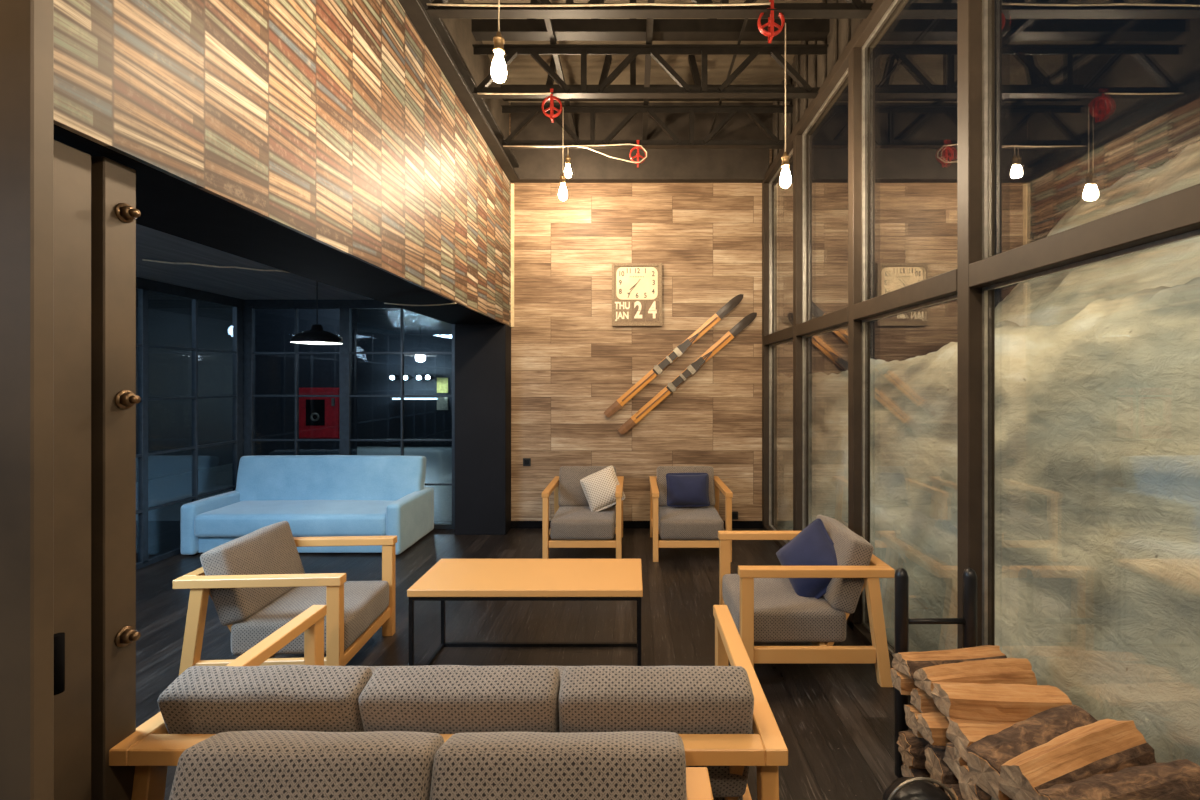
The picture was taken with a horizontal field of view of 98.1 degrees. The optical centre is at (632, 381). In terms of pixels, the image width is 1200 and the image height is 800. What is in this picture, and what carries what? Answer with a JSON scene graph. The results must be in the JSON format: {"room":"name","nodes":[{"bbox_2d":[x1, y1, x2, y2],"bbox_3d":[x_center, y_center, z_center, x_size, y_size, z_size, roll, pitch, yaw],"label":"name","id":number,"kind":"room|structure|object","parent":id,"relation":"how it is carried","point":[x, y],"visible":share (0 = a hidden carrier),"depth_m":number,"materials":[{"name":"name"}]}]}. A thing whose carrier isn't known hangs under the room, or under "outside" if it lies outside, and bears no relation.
{"room":"ski lodge lounge","nodes":[
{"label":"ski lodge lounge","id":0,"kind":"room"},
{"bbox_2d":[136,224,373,299],"bbox_3d":[-2.890,-0.870,1.070,2.220,0.060,8.540,0,0,0],"label":"ceiling","id":1,"kind":"structure","parent":0,"point":[151,244],"depth_m":4.06,"materials":[{"name":"paint"}]},
{"bbox_2d":[142,259,288,272],"bbox_3d":[-2.945,-0.824,3.710,0.841,0.020,0.012,0,0,-27],"label":"cable","id":2,"kind":"object","parent":1,"relation":"attached to","point":[142,259],"visible":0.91,"depth_m":3.69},
{"bbox_2d":[290,281,342,344],"bbox_3d":[-2.600,-0.580,4.280,0.373,0.520,0.373,0,0,32],"label":"dome pendant","id":3,"kind":"object","parent":1,"relation":"hanging from","point":[316,335],"visible":0.99,"depth_m":4.20,"materials":[{"name":"black metal"}]},
{"bbox_2d":[54,0,510,326],"bbox_3d":[-1.360,-1.713,1.070,0.220,2.294,8.540,0,0,0],"label":"wall","id":4,"kind":"structure","parent":0,"point":[333,123],"depth_m":2.04,"materials":[{"name":"wood"}]},
{"bbox_2d":[0,0,53,799],"bbox_3d":[-1.330,-0.530,0.970,0.580,4.060,0.140,0,0,0],"label":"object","id":5,"kind":"structure","parent":4,"relation":"attached to","point":[26,26],"depth_m":0.90,"materials":[{"name":"brown metal"}]},
{"bbox_2d":[54,140,140,799],"bbox_3d":[-1.317,0.460,1.266,0.085,2.040,0.213,0,0,0],"label":"door","id":6,"kind":"structure","parent":4,"relation":"in","point":[96,635],"depth_m":1.29,"materials":[{"name":"brown metal"}]},
{"bbox_2d":[54,124,501,323],"bbox_3d":[-1.526,-0.743,0.950,0.509,0.354,8.300,0,0,0],"label":"structure","id":7,"kind":"structure","parent":4,"relation":"attached to","point":[167,204],"depth_m":2.05,"materials":[{"name":"black paint"}]},
{"bbox_2d":[384,303,456,305],"bbox_3d":[-1.505,-0.550,3.680,0.511,0.024,0.008,0,0,0],"label":"cable","id":8,"kind":"object","parent":7,"relation":"attached to","point":[384,303],"visible":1,"depth_m":3.68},
{"bbox_2d":[398,0,518,179],"bbox_3d":[-1.200,-2.110,1.020,0.100,0.160,8.440,0,0,0],"label":"ceiling beam","id":9,"kind":"structure","parent":4,"relation":"attached to","point":[434,33],"depth_m":3.52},
{"bbox_2d":[136,289,451,333],"bbox_3d":[-4.250,-1.150,8.825,6.500,0.060,6.750,0,0,0],"label":"ceiling","id":10,"kind":"structure","parent":0,"point":[369,321],"depth_m":8.89,"materials":[{"name":"grey"}]},
{"bbox_2d":[255,309,356,455],"bbox_3d":[-4.790,0.190,7.425,1.620,2.620,0.150,0,0,0],"label":"window","id":11,"kind":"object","parent":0,"point":[274,328],"depth_m":7.35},
{"bbox_2d":[299,388,338,438],"bbox_3d":[-4.340,0.430,7.242,0.600,0.700,0.215,0,0,0],"label":"cabinet","id":12,"kind":"object","parent":11,"relation":"attached to","point":[318,416],"visible":0.84,"depth_m":7.15,"materials":[{"name":"metal"}]},
{"bbox_2d":[357,334,451,445],"bbox_3d":[-4.250,0.190,12.150,6.500,2.620,0.100,0,0,0],"label":"wall","id":13,"kind":"structure","parent":0,"point":[377,417],"depth_m":12.10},
{"bbox_2d":[390,397,442,399],"bbox_3d":[-4.950,0.365,11.935,1.100,0.070,0.330,0,0,0],"label":"strip light","id":14,"kind":"object","parent":13,"relation":"attached to","point":[393,398],"visible":0.79,"depth_m":11.77,"materials":[{"name":"white"}]},
{"bbox_2d":[437,378,447,392],"bbox_3d":[-4.425,0.075,12.078,0.250,0.350,0.035,0,0,0],"label":"notice","id":15,"kind":"object","parent":13,"relation":"attached to","point":[442,383],"visible":1,"depth_m":12.06,"materials":[{"name":"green paper"}]},
{"bbox_2d":[437,397,447,409],"bbox_3d":[-4.425,0.500,12.078,0.250,0.300,0.035,0,0,0],"label":"notice","id":16,"kind":"object","parent":13,"relation":"attached to","point":[442,403],"visible":0.86,"depth_m":12.06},
{"bbox_2d":[136,446,912,799],"bbox_3d":[-3.037,1.560,4.500,8.926,0.120,15.400,0,0,0],"label":"floor","id":17,"kind":"structure","parent":0,"point":[836,723],"depth_m":3.15,"materials":[{"name":"brown wood"}]},
{"bbox_2d":[136,277,243,569],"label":"window","id":18,"kind":"structure","parent":17,"relation":"on","point":[143,285],"depth_m":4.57,"materials":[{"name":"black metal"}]},
{"bbox_2d":[173,521,396,674],"bbox_3d":[-1.775,1.148,2.765,0.760,0.704,0.670,0,0,-3],"label":"armchair","id":19,"kind":"object","parent":17,"relation":"on","point":[257,582],"visible":0.93,"depth_m":2.54,"materials":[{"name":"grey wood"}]},
{"bbox_2d":[200,521,304,625],"bbox_3d":[-1.986,0.988,2.752,0.215,0.384,0.541,0,0,-3],"label":"cushion","id":20,"kind":"object","parent":19,"relation":"on","point":[270,549],"depth_m":2.62,"materials":[{"name":"fabric"}]},
{"bbox_2d":[231,581,388,654],"bbox_3d":[-1.679,1.238,2.770,0.560,0.185,0.542,0,0,-3],"label":"seat cushion","id":21,"kind":"object","parent":19,"relation":"on","point":[366,603],"depth_m":2.65,"materials":[{"name":"fabric"}]},
{"bbox_2d":[180,455,433,555],"bbox_3d":[-2.944,1.107,4.844,1.894,0.786,0.819,0,0,0],"label":"sofa","id":22,"kind":"object","parent":17,"relation":"on","point":[318,495],"visible":0.93,"depth_m":4.86,"materials":[{"name":"blue fabric"}]},
{"bbox_2d":[243,300,454,528],"bbox_3d":[-2.865,0.330,5.317,2.230,2.340,0.046,0,0,0],"label":"window","id":23,"kind":"structure","parent":17,"relation":"on","point":[344,306],"depth_m":5.30,"materials":[{"name":"black metal"}]},
{"bbox_2d":[169,730,713,799],"bbox_3d":[-0.417,1.130,0.845,1.190,0.740,0.800,0,0,0],"label":"sofa","id":24,"kind":"object","parent":17,"relation":"on","point":[258,764],"visible":1,"depth_m":1.06,"materials":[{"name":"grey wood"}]},
{"bbox_2d":[169,730,443,799],"bbox_3d":[-0.684,0.953,1.076,0.530,0.384,0.215,0,0,0],"label":"cushion","id":25,"kind":"object","parent":24,"relation":"on","point":[258,764],"depth_m":1.06,"materials":[{"name":"fabric"}]},
{"bbox_2d":[430,731,686,799],"bbox_3d":[-0.151,0.953,1.075,0.530,0.385,0.215,0,0,0],"label":"cushion","id":26,"kind":"object","parent":24,"relation":"on","point":[626,765],"depth_m":1.06,"materials":[{"name":"fabric"}]},
{"bbox_2d":[109,605,787,799],"bbox_3d":[-0.467,1.146,1.725,1.712,0.707,0.850,0,0,0],"label":"sofa","id":27,"kind":"object","parent":17,"relation":"on","point":[714,710],"visible":0.62,"depth_m":1.38,"materials":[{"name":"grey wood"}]},
{"bbox_2d":[158,665,371,733],"bbox_3d":[-0.995,0.986,1.470,0.529,0.386,0.216,0,0,0],"label":"cushion","id":28,"kind":"object","parent":27,"relation":"on","point":[202,699],"depth_m":1.38,"materials":[{"name":"fabric"}]},
{"bbox_2d":[368,666,380,674],"bbox_3d":[-0.995,1.238,1.821,0.528,0.185,0.649,0,0,0],"label":"seat cushion","id":29,"kind":"object","parent":27,"relation":"on","point":[373,668],"depth_m":2.10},
{"bbox_2d":[358,665,560,733],"bbox_3d":[-0.468,0.988,1.470,0.526,0.385,0.215,0,0,0],"label":"cushion","id":30,"kind":"object","parent":27,"relation":"on","point":[441,699],"depth_m":1.38,"materials":[{"name":"fabric"}]},
{"bbox_2d":[555,666,568,680],"bbox_3d":[-0.467,1.238,1.821,0.527,0.187,0.647,0,0,0],"label":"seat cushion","id":31,"kind":"object","parent":27,"relation":"on","point":[561,668],"depth_m":2.09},
{"bbox_2d":[559,666,753,796],"bbox_3d":[0.062,0.988,1.469,0.527,0.384,0.215,0,0,0],"label":"cushion","id":32,"kind":"object","parent":27,"relation":"on","point":[688,701],"depth_m":1.38,"materials":[{"name":"fabric"}]},
{"bbox_2d":[654,666,742,799],"bbox_3d":[0.061,1.238,1.821,0.527,0.185,0.649,0,0,0],"label":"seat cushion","id":33,"kind":"object","parent":27,"relation":"on","point":[715,798],"depth_m":1.50,"materials":[{"name":"fabric"}]},
{"bbox_2d":[455,324,510,534],"bbox_3d":[-1.500,0.467,5.220,0.500,2.066,0.240,0,0,0],"label":"structure","id":34,"kind":"structure","parent":17,"relation":"on","point":[482,351],"depth_m":5.10},
{"bbox_2d":[407,559,642,665],"bbox_3d":[-0.524,1.254,2.742,1.142,0.493,0.450,0,0,0],"label":"coffee table","id":35,"kind":"object","parent":17,"relation":"on","point":[448,579],"visible":0.92,"depth_m":2.65,"materials":[{"name":"brown wood"}]},
{"bbox_2d":[542,466,623,558],"bbox_3d":[-0.425,1.148,4.700,0.670,0.704,0.760,0,0,0],"label":"armchair","id":36,"kind":"object","parent":17,"relation":"on","point":[573,524],"visible":0.87,"depth_m":4.36,"materials":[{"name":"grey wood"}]},
{"bbox_2d":[550,506,615,539],"bbox_3d":[-0.425,1.238,4.604,0.542,0.185,0.560,0,0,0],"label":"seat cushion","id":37,"kind":"object","parent":36,"relation":"on","point":[569,522],"depth_m":4.34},
{"bbox_2d":[558,466,615,505],"bbox_3d":[-0.427,0.988,4.912,0.541,0.384,0.215,0,0,0],"label":"cushion","id":38,"kind":"object","parent":36,"relation":"on","point":[570,490],"depth_m":4.85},
{"bbox_2d":[580,466,624,511],"bbox_3d":[-0.276,0.964,4.679,0.417,0.399,0.212,0,0,0],"label":"pillow","id":39,"kind":"object","parent":36,"relation":"on","point":[599,488],"visible":0.89,"depth_m":4.62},
{"bbox_2d":[649,466,732,561],"bbox_3d":[0.495,1.148,4.700,0.670,0.704,0.760,0,0,0],"label":"armchair","id":40,"kind":"object","parent":17,"relation":"on","point":[679,527],"visible":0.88,"depth_m":4.36,"materials":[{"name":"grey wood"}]},
{"bbox_2d":[657,466,714,505],"bbox_3d":[0.493,0.988,4.912,0.541,0.384,0.215,0,0,0],"label":"cushion","id":41,"kind":"object","parent":40,"relation":"on","point":[662,471],"depth_m":4.88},
{"bbox_2d":[666,473,709,506],"bbox_3d":[0.500,0.980,4.736,0.394,0.294,0.196,0,0,-3],"label":"pillow","id":42,"kind":"object","parent":40,"relation":"on","point":[683,489],"visible":1,"depth_m":4.67,"materials":[{"name":"blue fabric"}]},
{"bbox_2d":[658,506,723,539],"bbox_3d":[0.495,1.238,4.604,0.542,0.185,0.560,0,0,0],"label":"seat cushion","id":43,"kind":"object","parent":40,"relation":"on","point":[674,523],"depth_m":4.34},
{"bbox_2d":[762,183,773,527],"bbox_3d":[1.378,-0.258,5.308,0.104,3.515,0.075,0,0,0],"label":"structure","id":44,"kind":"structure","parent":17,"relation":"on","point":[765,188],"depth_m":5.27},
{"bbox_2d":[793,135,807,530],"bbox_3d":[1.378,-0.258,4.272,0.104,3.515,0.075,0,0,0],"label":"structure","id":45,"kind":"structure","parent":17,"relation":"on","point":[797,140],"depth_m":4.24},
{"bbox_2d":[718,515,894,686],"bbox_3d":[0.905,1.148,2.885,0.760,0.704,0.670,0,0,0],"label":"armchair","id":46,"kind":"object","parent":17,"relation":"on","point":[763,605],"visible":0.87,"depth_m":2.62,"materials":[{"name":"brown wood"}]},
{"bbox_2d":[722,574,845,641],"bbox_3d":[0.809,1.238,2.885,0.560,0.185,0.542,0,0,0],"label":"seat cushion","id":47,"kind":"object","parent":46,"relation":"on","point":[780,614],"depth_m":2.62,"materials":[{"name":"fabric"}]},
{"bbox_2d":[776,518,837,598],"bbox_3d":[0.984,0.996,2.870,0.225,0.451,0.462,0,0,-16],"label":"pillow","id":48,"kind":"object","parent":46,"relation":"on","point":[813,546],"visible":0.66,"depth_m":2.81,"materials":[{"name":"blue fabric"}]},
{"bbox_2d":[816,515,873,613],"bbox_3d":[1.117,0.988,2.887,0.215,0.384,0.541,0,0,0],"label":"cushion","id":49,"kind":"object","parent":46,"relation":"on","point":[842,595],"depth_m":2.63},
{"bbox_2d":[762,525,910,695],"bbox_3d":[1.378,1.478,1.070,0.104,0.045,8.540,0,0,0],"label":"structure","id":50,"kind":"structure","parent":17,"relation":"on","point":[860,630],"depth_m":3.06},
{"bbox_2d":[769,149,792,543],"bbox_3d":[1.393,-0.280,4.790,0.030,3.470,0.960,0,0,0],"label":"window","id":51,"kind":"structure","parent":50,"relation":"on","point":[773,183],"depth_m":5.26,"materials":[{"name":"black metal"}]},
{"bbox_2d":[802,68,847,529],"bbox_3d":[1.393,-0.280,3.721,0.030,3.470,1.028,0,0,0],"label":"window","id":52,"kind":"structure","parent":50,"relation":"on","point":[846,71],"depth_m":4.22,"materials":[{"name":"black metal"}]},
{"bbox_2d":[862,0,956,655],"bbox_3d":[1.393,-0.280,2.630,0.030,3.470,1.004,0,0,0],"label":"window","id":53,"kind":"structure","parent":50,"relation":"on","point":[892,5],"depth_m":3.12,"materials":[{"name":"black metal"}]},
{"bbox_2d":[764,0,1199,644],"bbox_3d":[1.377,-0.280,1.070,0.106,3.470,8.400,0,0,0],"label":"window","id":54,"kind":"structure","parent":50,"relation":"on","point":[1195,233],"depth_m":1.84,"materials":[{"name":"black metal"}]},
{"bbox_2d":[848,48,869,628],"bbox_3d":[1.378,-0.258,3.170,0.104,3.515,0.075,0,0,0],"label":"structure","id":55,"kind":"structure","parent":17,"relation":"on","point":[855,56],"depth_m":3.13},
{"bbox_2d":[883,777,955,799],"bbox_3d":[0.845,1.327,1.520,0.209,0.345,0.209,0,0,24],"label":"bucket","id":56,"kind":"object","parent":17,"relation":"on","point":[903,788],"visible":1,"depth_m":1.52,"materials":[{"name":"grey metal"}]},
{"bbox_2d":[901,762,943,790],"bbox_3d":[1.167,1.417,1.852,0.380,0.128,0.134,0,0,0],"label":"log","id":57,"kind":"object","parent":17,"relation":"on","point":[913,772],"visible":0.03,"depth_m":1.83,"materials":[{"name":"brown wood"}]},
{"bbox_2d":[897,730,929,768],"bbox_3d":[1.141,1.293,1.831,0.386,0.118,0.122,0,0,0],"label":"log","id":58,"kind":"object","parent":57,"relation":"on","point":[911,747],"visible":0.22,"depth_m":1.80,"materials":[{"name":"brown wood"}]},
{"bbox_2d":[904,705,922,737],"bbox_3d":[1.160,1.185,1.819,0.379,0.078,0.107,0,0,2],"label":"log","id":59,"kind":"object","parent":58,"relation":"on","point":[911,712],"visible":0.15,"depth_m":1.82,"materials":[{"name":"brown wood"}]},
{"bbox_2d":[910,688,939,712],"bbox_3d":[1.169,1.100,1.811,0.381,0.082,0.086,0,0,-2],"label":"log","id":60,"kind":"object","parent":59,"relation":"on","point":[923,702],"visible":0.19,"depth_m":1.78,"materials":[{"name":"brown wood"}]},
{"bbox_2d":[914,658,1036,698],"bbox_3d":[1.168,1.000,1.778,0.389,0.099,0.114,0,0,-7],"label":"log","id":61,"kind":"object","parent":60,"relation":"on","point":[1004,670],"visible":0.79,"depth_m":1.75,"materials":[{"name":"brown wood"}]},
{"bbox_2d":[895,567,976,777],"bbox_3d":[1.155,1.105,1.985,0.308,0.790,0.048,0,0,0],"label":"rack","id":62,"kind":"object","parent":17,"relation":"on","point":[968,620],"visible":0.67,"depth_m":1.97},
{"bbox_2d":[890,668,917,694],"bbox_3d":[1.152,1.096,1.911,0.380,0.073,0.086,0,0,0],"label":"log","id":63,"kind":"object","parent":62,"relation":"in","point":[901,681],"visible":0.19,"depth_m":1.88,"materials":[{"name":"brown wood"}]},
{"bbox_2d":[892,645,1006,679],"bbox_3d":[1.160,1.018,1.896,0.392,0.091,0.141,0,0,-4],"label":"log","id":64,"kind":"object","parent":63,"relation":"on","point":[907,663],"visible":0.52,"depth_m":1.88,"materials":[{"name":"brown wood"}]},
{"bbox_2d":[957,0,994,648],"bbox_3d":[1.378,-0.258,2.091,0.104,3.515,0.075,0,0,0],"label":"structure","id":65,"kind":"structure","parent":17,"relation":"on","point":[969,12],"depth_m":2.05},
{"bbox_3d":[1.144,1.416,1.692,0.379,0.146,0.136,0,0,0],"label":"log","id":66,"kind":"object","parent":17,"relation":"on","visible":0},
{"bbox_2d":[924,744,958,786],"bbox_3d":[1.164,1.245,1.702,0.380,0.132,0.127,0,0,-1],"label":"log","id":67,"kind":"object","parent":66,"relation":"on","point":[935,765],"visible":0.12,"depth_m":1.68,"materials":[{"name":"brown wood"}]},
{"bbox_2d":[917,712,950,748],"bbox_3d":[1.138,1.135,1.699,0.383,0.076,0.104,0,0,0],"label":"log","id":68,"kind":"object","parent":67,"relation":"on","point":[933,726],"visible":0.22,"depth_m":1.68,"materials":[{"name":"brown wood"}]},
{"bbox_3d":[1.160,1.410,1.543,0.382,0.147,0.137,0,0,0],"label":"log","id":69,"kind":"object","parent":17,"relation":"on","visible":0},
{"bbox_2d":[944,784,964,799],"bbox_3d":[1.153,1.285,1.571,0.383,0.116,0.121,0,0,0],"label":"log","id":70,"kind":"object","parent":69,"relation":"on","point":[954,788],"visible":0.1,"depth_m":1.58,"materials":[{"name":"brown wood"}]},
{"bbox_2d":[943,742,967,779],"bbox_3d":[1.166,1.161,1.617,0.378,0.110,0.105,0,0,-3],"label":"log","id":71,"kind":"object","parent":70,"relation":"on","point":[952,758],"visible":0.12,"depth_m":1.60,"materials":[{"name":"brown wood"}]},
{"bbox_2d":[946,717,1016,762],"bbox_3d":[1.170,1.083,1.563,0.390,0.096,0.128,0,0,2],"label":"log","id":72,"kind":"object","parent":71,"relation":"on","point":[962,733],"visible":0.3,"depth_m":1.56,"materials":[{"name":"brown wood"}]},
{"bbox_2d":[931,682,1072,722],"bbox_3d":[1.168,1.018,1.656,0.381,0.092,0.117,0,0,3],"label":"log","id":73,"kind":"object","parent":72,"relation":"on","point":[1006,703],"visible":0.86,"depth_m":1.61,"materials":[{"name":"brown wood"}]},
{"bbox_2d":[959,765,991,799],"bbox_3d":[1.150,1.170,1.495,0.380,0.115,0.104,0,0,0],"label":"log","id":74,"kind":"object","parent":70,"relation":"on","point":[969,790],"visible":0.12,"depth_m":1.50,"materials":[{"name":"brown wood"}]},
{"bbox_3d":[1.177,1.413,1.402,0.383,0.147,0.134,0,0,0],"label":"log","id":75,"kind":"object","parent":17,"relation":"on","visible":0},
{"bbox_3d":[1.142,1.282,1.411,0.380,0.126,0.129,0,0,0],"label":"log","id":76,"kind":"object","parent":75,"relation":"on","visible":0},
{"label":"log","id":77,"kind":"object","parent":76,"relation":"on","visible":0},
{"bbox_2d":[966,704,1096,799],"bbox_3d":[1.165,1.057,1.495,0.427,0.155,0.120,0,0,-17],"label":"log","id":78,"kind":"object","parent":77,"relation":"on","point":[985,756],"visible":0.67,"depth_m":1.48,"materials":[{"name":"brown wood"}]},
{"bbox_2d":[999,719,1155,799],"bbox_3d":[1.176,1.006,1.373,0.402,0.180,0.163,0,0,-16],"label":"log","id":79,"kind":"object","parent":78,"relation":"on","point":[1103,746],"visible":0.73,"depth_m":1.35,"materials":[{"name":"brown wood"}]},
{"bbox_2d":[464,0,821,102],"bbox_3d":[0.088,-2.900,1.170,3.476,0.080,8.740,0,0,0],"label":"ceiling","id":80,"kind":"structure","parent":0,"point":[523,70],"depth_m":4.71,"materials":[{"name":"metal"}]},
{"bbox_2d":[501,55,793,148],"bbox_3d":[0.125,-2.468,4.570,2.550,0.806,0.100,0,0,0],"label":"roof truss","id":81,"kind":"object","parent":80,"relation":"attached to","point":[675,143],"visible":0.75,"depth_m":4.57,"materials":[{"name":"metal"}]},
{"bbox_2d":[503,143,646,177],"bbox_3d":[-0.504,-1.937,4.563,1.253,0.281,0.076,0,0,0],"label":"pendant bulb","id":82,"kind":"object","parent":81,"relation":"hanging from","point":[568,173],"visible":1,"depth_m":4.53,"materials":[{"name":"white"}]},
{"bbox_2d":[565,155,570,164],"bbox_3d":[-0.571,-1.951,4.570,0.046,0.088,0.046,0,0,0],"label":"socket","id":83,"kind":"object","parent":82,"relation":"attached to","point":[567,158],"depth_m":4.55,"materials":[{"name":"gold metal"}]},
{"bbox_2d":[630,140,645,167],"bbox_3d":[0.044,-2.009,4.570,0.148,0.223,0.060,0,0,0],"label":"pulley wheel","id":84,"kind":"object","parent":81,"relation":"hanging from","point":[637,155],"visible":0.98,"depth_m":4.56,"materials":[{"name":"red paint"}]},
{"bbox_2d":[426,0,872,18],"bbox_3d":[0.125,-2.468,2.920,2.550,0.806,0.100,0,0,0],"label":"roof truss","id":85,"kind":"object","parent":80,"relation":"attached to","point":[853,9],"visible":0.79,"depth_m":2.92,"materials":[{"name":"metal"}]},
{"bbox_2d":[427,3,770,6],"bbox_3d":[-0.188,-2.083,2.912,1.895,0.017,0.078,0,0,0],"label":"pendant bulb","id":86,"kind":"object","parent":85,"relation":"hanging from","point":[428,4],"depth_m":2.87,"materials":[{"name":"white"}]},
{"bbox_2d":[757,0,784,42],"bbox_3d":[0.775,-2.034,2.920,0.148,0.223,0.060,0,0,0],"label":"pulley wheel","id":87,"kind":"object","parent":85,"relation":"hanging from","point":[770,33],"visible":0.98,"depth_m":2.91,"materials":[{"name":"red paint"}]},
{"bbox_2d":[780,23,790,187],"bbox_3d":[0.842,-1.527,2.912,0.055,0.906,0.078,0,0,0],"label":"pendant bulb","id":88,"kind":"object","parent":85,"relation":"hanging from","point":[785,179],"depth_m":2.91,"materials":[{"name":"white"}]},
{"bbox_2d":[781,152,789,167],"bbox_3d":[0.856,-1.248,2.920,0.046,0.088,0.046,0,0,0],"label":"socket","id":89,"kind":"object","parent":88,"relation":"attached to","point":[785,158],"depth_m":2.91,"materials":[{"name":"gold metal"}]},
{"bbox_2d":[472,0,829,98],"bbox_3d":[0.125,-2.468,3.753,2.550,0.806,0.100,0,0,0],"label":"roof truss","id":90,"kind":"object","parent":80,"relation":"attached to","point":[482,29],"visible":0.82,"depth_m":3.73,"materials":[{"name":"metal"}]},
{"bbox_2d":[477,92,550,94],"bbox_3d":[-0.843,-2.039,3.711,0.506,0.033,0.069,0,0,-6],"label":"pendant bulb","id":91,"kind":"object","parent":90,"relation":"hanging from","point":[477,92],"depth_m":3.71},
{"bbox_2d":[541,89,561,122],"bbox_3d":[-0.585,-1.998,3.753,0.148,0.223,0.060,0,0,0],"label":"pulley wheel","id":92,"kind":"object","parent":90,"relation":"hanging from","point":[551,97],"visible":1,"depth_m":3.74,"materials":[{"name":"red paint"}]},
{"bbox_2d":[559,172,566,200],"bbox_3d":[-0.504,-1.397,3.749,0.050,0.200,0.069,0,0,-6],"label":"pendant bulb","id":93,"kind":"object","parent":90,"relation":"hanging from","point":[563,193],"depth_m":3.74,"materials":[{"name":"white"}]},
{"bbox_2d":[560,172,565,184],"bbox_3d":[-0.505,-1.468,3.753,0.046,0.088,0.046,0,0,0],"label":"socket","id":94,"kind":"object","parent":93,"relation":"attached to","point":[562,178],"depth_m":3.74,"materials":[{"name":"gold metal"}]},
{"bbox_3d":[0.125,-2.468,2.090,2.550,0.806,0.100,0,0,0],"label":"roof truss","id":95,"kind":"object","parent":80,"relation":"attached to","visible":0},
{"bbox_2d":[491,0,506,82],"bbox_3d":[-0.539,-1.636,2.090,0.062,0.858,0.062,0,0,0],"label":"pendant bulb","id":96,"kind":"object","parent":95,"relation":"hanging from","point":[498,68],"visible":1,"depth_m":2.07,"materials":[{"name":"white"}]},
{"bbox_2d":[493,31,504,55],"bbox_3d":[-0.539,-1.362,2.090,0.046,0.088,0.046,0,0,0],"label":"socket","id":97,"kind":"object","parent":96,"relation":"attached to","point":[498,49],"depth_m":2.08,"materials":[{"name":"gold metal"}]},
{"bbox_2d":[544,19,576,135],"bbox_3d":[-0.575,-2.443,1.110,0.036,0.036,8.420,0,0,0],"label":"tie","id":98,"kind":"object","parent":95,"relation":"attached to","point":[548,22],"visible":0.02,"depth_m":3.97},
{"bbox_2d":[642,0,654,139],"bbox_3d":[0.115,-2.447,1.110,0.044,0.044,8.420,0,0,0],"label":"tie","id":99,"kind":"object","parent":95,"relation":"attached to","point":[649,26],"visible":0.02,"depth_m":4.02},
{"bbox_2d":[709,19,747,133],"bbox_3d":[0.760,-2.434,1.110,0.018,0.018,8.420,0,0,0],"label":"tie","id":100,"kind":"object","parent":95,"relation":"attached to","point":[745,20],"visible":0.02,"depth_m":3.95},
{"bbox_2d":[509,102,777,527],"bbox_3d":[0.038,-0.680,5.430,2.976,4.360,0.220,0,0,0],"label":"wall","id":101,"kind":"structure","parent":0,"point":[569,362],"depth_m":5.34,"materials":[{"name":"brown wood"}]},
{"bbox_2d":[511,184,513,326],"bbox_3d":[-1.235,-1.298,5.330,0.030,1.464,0.020,0,0,0],"label":"structure","id":102,"kind":"structure","parent":101,"relation":"attached to","point":[512,185],"depth_m":5.32},
{"bbox_2d":[523,458,530,465],"bbox_3d":[-1.088,0.822,5.333,0.080,0.080,0.013,0,0,0],"label":"wall outlet","id":103,"kind":"object","parent":101,"relation":"attached to","point":[526,461],"visible":1,"depth_m":5.33,"materials":[{"name":"black plastic"}]},
{"bbox_2d":[511,521,761,527],"bbox_3d":[0.048,1.462,5.332,2.596,0.075,0.015,0,0,0],"label":"baseboard","id":104,"kind":"structure","parent":101,"relation":"attached to","point":[514,524],"depth_m":5.33,"materials":[{"name":"black paint"}]},
{"bbox_2d":[612,263,661,325],"bbox_3d":[0.041,-0.890,5.314,0.512,0.640,0.049,0,0,0],"label":"wall clock","id":105,"kind":"object","parent":101,"relation":"attached to","point":[636,287],"visible":1,"depth_m":5.30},
{"bbox_2d":[510,149,768,182],"bbox_3d":[0.063,-2.223,5.290,2.626,0.355,0.100,0,0,0],"label":"structure","id":106,"kind":"structure","parent":101,"relation":"attached to","point":[535,165],"depth_m":5.24},
{"bbox_2d":[604,294,743,417],"bbox_3d":[0.404,-0.256,5.279,1.405,1.244,0.109,0,0,4],"label":"ski","id":107,"kind":"object","parent":101,"relation":"attached to","point":[679,350],"visible":1,"depth_m":5.27,"materials":[{"name":"brown wood"}]},
{"bbox_2d":[618,312,756,434],"bbox_3d":[0.542,-0.078,5.279,1.395,1.235,0.109,0,0,4],"label":"ski","id":108,"kind":"object","parent":101,"relation":"attached to","point":[692,368],"visible":1,"depth_m":5.27,"materials":[{"name":"brown wood"}]},
{"bbox_2d":[772,0,878,161],"bbox_3d":[1.440,-2.475,1.070,0.080,0.770,8.540,0,0,0],"label":"wall","id":109,"kind":"structure","parent":0,"point":[814,69],"depth_m":4.05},
{"bbox_2d":[762,0,908,185],"bbox_3d":[1.393,-2.053,1.070,0.134,0.075,8.540,0,0,0],"label":"structure","id":110,"kind":"structure","parent":109,"relation":"attached to","point":[879,8],"depth_m":3.46},
{"bbox_3d":[1.151,1.412,1.262,0.380,0.143,0.134,0,0,0],"label":"log","id":111,"kind":"object","parent":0,"visible":0},
{"bbox_3d":[1.159,1.270,1.260,0.380,0.134,0.130,0,0,0],"label":"log","id":112,"kind":"object","parent":111,"relation":"on","visible":0},
{"bbox_3d":[1.156,1.139,1.278,0.381,0.103,0.106,0,0,-2],"label":"log","id":113,"kind":"object","parent":112,"relation":"on","visible":0},
{"bbox_2d":[1034,759,1199,799],"bbox_3d":[1.191,1.013,1.251,0.406,0.168,0.108,0,0,-4],"label":"log","id":114,"kind":"object","parent":113,"relation":"on","point":[1179,779],"visible":1,"depth_m":1.24,"materials":[{"name":"brown wood"}]},
{"label":"outside","id":115,"kind":"structure","parent":0,"visible":0},
{"bbox_2d":[777,141,1199,765],"bbox_3d":[5.220,-0.464,4.000,7.500,4.445,16.000,0,0,0],"label":"snow bank","id":116,"kind":"object","parent":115,"point":[1097,365],"visible":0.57,"depth_m":2.60,"materials":[{"name":"snow"}]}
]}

